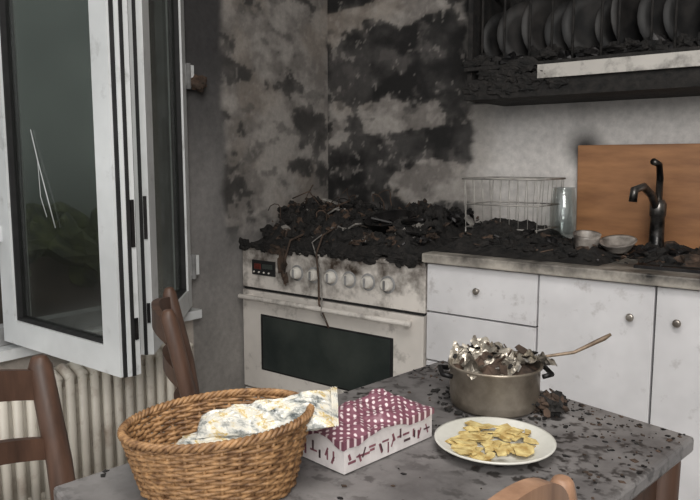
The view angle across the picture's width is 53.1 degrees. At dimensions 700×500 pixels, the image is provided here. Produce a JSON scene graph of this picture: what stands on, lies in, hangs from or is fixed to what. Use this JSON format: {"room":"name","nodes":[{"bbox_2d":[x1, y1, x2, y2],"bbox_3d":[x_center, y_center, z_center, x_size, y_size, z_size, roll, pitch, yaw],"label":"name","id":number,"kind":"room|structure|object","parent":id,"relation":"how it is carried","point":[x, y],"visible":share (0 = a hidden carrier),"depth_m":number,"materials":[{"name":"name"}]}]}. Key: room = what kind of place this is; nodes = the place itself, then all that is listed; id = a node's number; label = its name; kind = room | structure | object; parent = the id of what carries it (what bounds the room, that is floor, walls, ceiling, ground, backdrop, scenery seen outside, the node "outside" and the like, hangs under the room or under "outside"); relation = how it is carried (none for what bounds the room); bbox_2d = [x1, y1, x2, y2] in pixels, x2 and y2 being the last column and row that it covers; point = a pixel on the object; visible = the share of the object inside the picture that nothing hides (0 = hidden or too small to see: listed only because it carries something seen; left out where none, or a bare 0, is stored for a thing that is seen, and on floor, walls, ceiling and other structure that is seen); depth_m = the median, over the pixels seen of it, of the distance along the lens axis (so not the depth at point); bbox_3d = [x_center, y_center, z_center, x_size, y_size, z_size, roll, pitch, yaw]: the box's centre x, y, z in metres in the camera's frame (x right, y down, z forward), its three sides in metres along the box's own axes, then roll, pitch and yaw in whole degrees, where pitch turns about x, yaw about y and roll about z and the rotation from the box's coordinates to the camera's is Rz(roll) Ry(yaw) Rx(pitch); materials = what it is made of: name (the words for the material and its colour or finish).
{"room":"fire-damaged room","nodes":[
{"label":"fire-damaged room","id":0,"kind":"room"},
{"bbox_2d":[0,0,327,413],"bbox_3d":[-1.426,-0.338,2.072,0.250,2.600,3.950,6,9,38],"label":"wall","id":1,"kind":"structure","parent":0,"point":[257,133],"depth_m":3.08,"materials":[{"name":"paint"}]},
{"bbox_2d":[0,0,206,377],"bbox_3d":[-0.851,-0.410,2.101,0.749,1.565,1.537,6,9,38],"label":"window","id":2,"kind":"structure","parent":1,"relation":"in","point":[121,330],"depth_m":2.12,"materials":[{"name":"plastic"}]},
{"bbox_2d":[327,0,699,238],"bbox_3d":[1.500,-0.365,2.290,4.090,2.600,0.001,6,9,38],"label":"wall","id":3,"kind":"structure","parent":0,"point":[400,121],"depth_m":3.11,"materials":[{"name":"paint"}]},
{"bbox_2d":[461,0,699,105],"bbox_3d":[1.325,-0.851,2.131,2.088,0.696,0.365,6,9,38],"label":"plate rack","id":4,"kind":"object","parent":3,"relation":"attached to","point":[521,52],"visible":1,"depth_m":2.43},
{"bbox_3d":[0.197,1.125,1.040,4.390,0.050,4.050,6,9,38],"label":"floor","id":5,"kind":"structure","parent":0,"visible":0},
{"bbox_2d":[0,354,74,499],"bbox_3d":[-0.485,0.661,1.042,0.510,0.875,0.492,4,8,30],"label":"dining chair","id":6,"kind":"object","parent":5,"relation":"on","point":[37,383],"visible":1,"depth_m":1.26,"materials":[{"name":"brown wood"}]},
{"bbox_2d":[0,341,192,499],"bbox_3d":[-0.974,0.655,2.377,0.125,0.553,1.190,6,9,38],"label":"radiator","id":7,"kind":"object","parent":5,"relation":"on","point":[94,403],"visible":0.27,"depth_m":2.39,"materials":[{"name":"white metal"}]},
{"bbox_2d":[151,287,201,420],"bbox_3d":[-0.248,0.552,1.863,0.513,0.888,0.362,-2,7,-14],"label":"dining chair","id":8,"kind":"object","parent":5,"relation":"on","point":[168,324],"visible":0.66,"depth_m":1.64,"materials":[{"name":"brown wood"}]},
{"bbox_2d":[238,247,428,400],"bbox_3d":[0.060,0.388,3.076,0.955,0.911,0.651,6,9,38],"label":"gas range","id":9,"kind":"object","parent":5,"relation":"on","point":[375,314],"visible":0.43,"depth_m":2.83,"materials":[{"name":"white metal"}]},
{"bbox_2d":[239,185,480,327],"bbox_3d":[0.029,-0.002,3.044,1.053,0.556,0.643,6,9,38],"label":"debris","id":10,"kind":"object","parent":9,"relation":"on","point":[354,230],"visible":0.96,"depth_m":2.86,"materials":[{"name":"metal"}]},
{"bbox_2d":[53,361,693,499],"bbox_3d":[0.081,0.707,1.166,0.603,0.750,1.014,7,10,44],"label":"dining table","id":11,"kind":"object","parent":5,"relation":"on","point":[444,475],"visible":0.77,"depth_m":1.09,"materials":[{"name":"stone"}]},
{"bbox_2d":[117,388,314,499],"bbox_3d":[-0.193,0.284,1.025,0.285,0.122,0.244,1,7,5],"label":"wicker basket","id":12,"kind":"object","parent":11,"relation":"on","point":[232,469],"visible":0.89,"depth_m":0.94,"materials":[{"name":"wicker"}]},
{"bbox_2d":[176,387,338,444],"bbox_3d":[-0.138,0.254,1.017,0.248,0.075,0.114,-1,7,-6],"label":"cloth","id":13,"kind":"object","parent":12,"relation":"in","point":[236,421],"visible":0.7,"depth_m":1.02,"materials":[{"name":"white fabric"}]},
{"bbox_2d":[303,388,433,473],"bbox_3d":[0.024,0.290,1.170,0.123,0.073,0.218,7,10,45],"label":"box","id":14,"kind":"object","parent":11,"relation":"on","point":[372,427],"visible":0.8,"depth_m":1.12,"materials":[{"name":"cardboard"}]},
{"bbox_2d":[100,361,684,499],"bbox_3d":[0.098,0.331,1.137,0.598,0.003,0.947,7,10,44],"label":"flakes","id":15,"kind":"object","parent":11,"relation":"on","point":[639,425],"visible":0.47,"depth_m":1.20,"materials":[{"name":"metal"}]},
{"bbox_2d":[434,416,556,464],"bbox_3d":[0.237,0.319,1.151,0.196,0.020,0.196,6,9,38],"label":"plate","id":16,"kind":"object","parent":11,"relation":"on","point":[547,445],"visible":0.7,"depth_m":1.16,"materials":[{"name":"white ceramic"}]},
{"bbox_2d":[445,420,538,461],"bbox_3d":[0.229,0.315,1.141,0.145,0.016,0.169,6,9,38],"label":"pasta","id":17,"kind":"object","parent":16,"relation":"on","point":[464,443],"visible":0.99,"depth_m":1.15,"materials":[{"name":"yellow food"}]},
{"bbox_2d":[437,335,556,417],"bbox_3d":[0.283,0.239,1.364,0.204,0.125,0.190,6,9,38],"label":"cooking pot","id":18,"kind":"object","parent":11,"relation":"on","point":[487,379],"visible":1,"depth_m":1.30,"materials":[{"name":"metal"}]},
{"bbox_2d":[527,333,611,363],"bbox_3d":[0.388,0.202,1.368,0.232,0.086,0.052,-1,7,-6],"label":"ladle","id":19,"kind":"object","parent":18,"relation":"in","point":[605,337],"visible":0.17,"depth_m":1.35,"materials":[{"name":"wood"}]},
{"bbox_2d":[431,386,569,425],"bbox_3d":[0.295,0.290,1.361,0.241,0.046,0.239,-2,7,-12],"label":"debris","id":20,"kind":"object","parent":11,"relation":"on","point":[553,403],"visible":0.62,"depth_m":1.32,"materials":[{"name":"metal"}]},
{"bbox_2d":[488,474,577,499],"bbox_3d":[-0.059,0.652,0.786,0.515,0.956,0.427,6,9,42],"label":"dining chair","id":21,"kind":"object","parent":5,"relation":"on","point":[560,487],"visible":1,"depth_m":0.60,"materials":[{"name":"brown wood"}]},
{"bbox_2d":[426,263,699,499],"bbox_3d":[1.266,0.525,2.163,2.068,0.865,0.620,6,9,38],"label":"base cabinet","id":22,"kind":"object","parent":5,"relation":"on","point":[648,370],"visible":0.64,"depth_m":2.17,"materials":[{"name":"wood"}]},
{"bbox_2d":[422,251,699,290],"bbox_3d":[1.268,0.075,2.112,2.072,0.034,0.640,6,9,38],"label":"countertop","id":23,"kind":"structure","parent":22,"relation":"on","point":[616,271],"depth_m":2.18,"materials":[{"name":"stone"}]},
{"bbox_2d":[462,176,565,232],"bbox_3d":[0.642,-0.156,2.761,0.323,0.259,0.250,6,9,38],"label":"dish rack","id":24,"kind":"object","parent":23,"relation":"on","point":[489,178],"visible":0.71,"depth_m":2.73,"materials":[{"name":"metal"}]},
{"bbox_2d":[434,218,631,265],"bbox_3d":[0.693,-0.046,2.543,0.618,0.114,0.500,6,9,38],"label":"debris","id":25,"kind":"object","parent":23,"relation":"on","point":[493,237],"visible":0.88,"depth_m":2.48,"materials":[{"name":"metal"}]},
{"bbox_2d":[573,230,600,248],"bbox_3d":[0.791,-0.026,2.341,0.092,0.075,0.091,6,9,38],"label":"ceramic cup","id":26,"kind":"object","parent":25,"relation":"on","point":[588,238],"visible":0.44,"depth_m":2.33,"materials":[{"name":"white ceramic"}]},
{"bbox_2d":[599,234,636,253],"bbox_3d":[0.905,-0.018,2.368,0.124,0.059,0.120,6,9,38],"label":"ceramic bowl","id":27,"kind":"object","parent":25,"relation":"on","point":[614,244],"visible":0.98,"depth_m":2.39,"materials":[{"name":"white ceramic"}]},
{"bbox_2d":[576,143,699,248],"bbox_3d":[1.155,-0.190,2.539,0.670,0.385,0.040,6,9,38],"label":"wooden board","id":28,"kind":"object","parent":23,"relation":"on","point":[606,174],"visible":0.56,"depth_m":2.60,"materials":[{"name":"brown wood"}]},
{"bbox_2d":[584,241,699,267],"bbox_3d":[1.371,0.057,2.019,1.308,0.091,0.558,6,9,38],"label":"debris","id":29,"kind":"object","parent":23,"relation":"on","point":[685,256],"visible":0.85,"depth_m":2.28,"materials":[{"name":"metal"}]},
{"bbox_2d":[628,158,666,247],"bbox_3d":[1.030,-0.147,2.408,0.207,0.334,0.067,-7,10,-43],"label":"faucet","id":30,"kind":"object","parent":23,"relation":"on","point":[658,206],"visible":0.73,"depth_m":2.43,"materials":[{"name":"black metal"}]},
{"bbox_2d":[634,255,699,273],"bbox_3d":[1.192,0.046,2.149,0.500,0.015,0.420,6,9,38],"label":"sink","id":31,"kind":"object","parent":23,"relation":"in","point":[675,267],"visible":0.45,"depth_m":2.10,"materials":[{"name":"metal"}]},
{"label":"outside","id":32,"kind":"structure","parent":0,"visible":0},
{"bbox_3d":[-2.032,0.879,3.627,2.300,0.100,9.000,6,9,38],"label":"ground","id":33,"kind":"structure","parent":32,"visible":0},
{"bbox_2d":[0,202,101,323],"bbox_3d":[-2.092,0.199,4.375,0.857,1.066,6.692,6,9,38],"label":"bush","id":34,"kind":"object","parent":33,"relation":"on","point":[64,260],"visible":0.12,"depth_m":4.31,"materials":[{"name":"green plant"}]},
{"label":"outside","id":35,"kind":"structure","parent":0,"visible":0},
{"bbox_2d":[14,0,96,218],"bbox_3d":[-2.977,-0.303,4.224,0.100,4.000,9.000,6,9,38],"label":"sky","id":36,"kind":"structure","parent":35,"point":[53,36],"depth_m":5.12,"materials":[{"name":"grey"}]}
]}

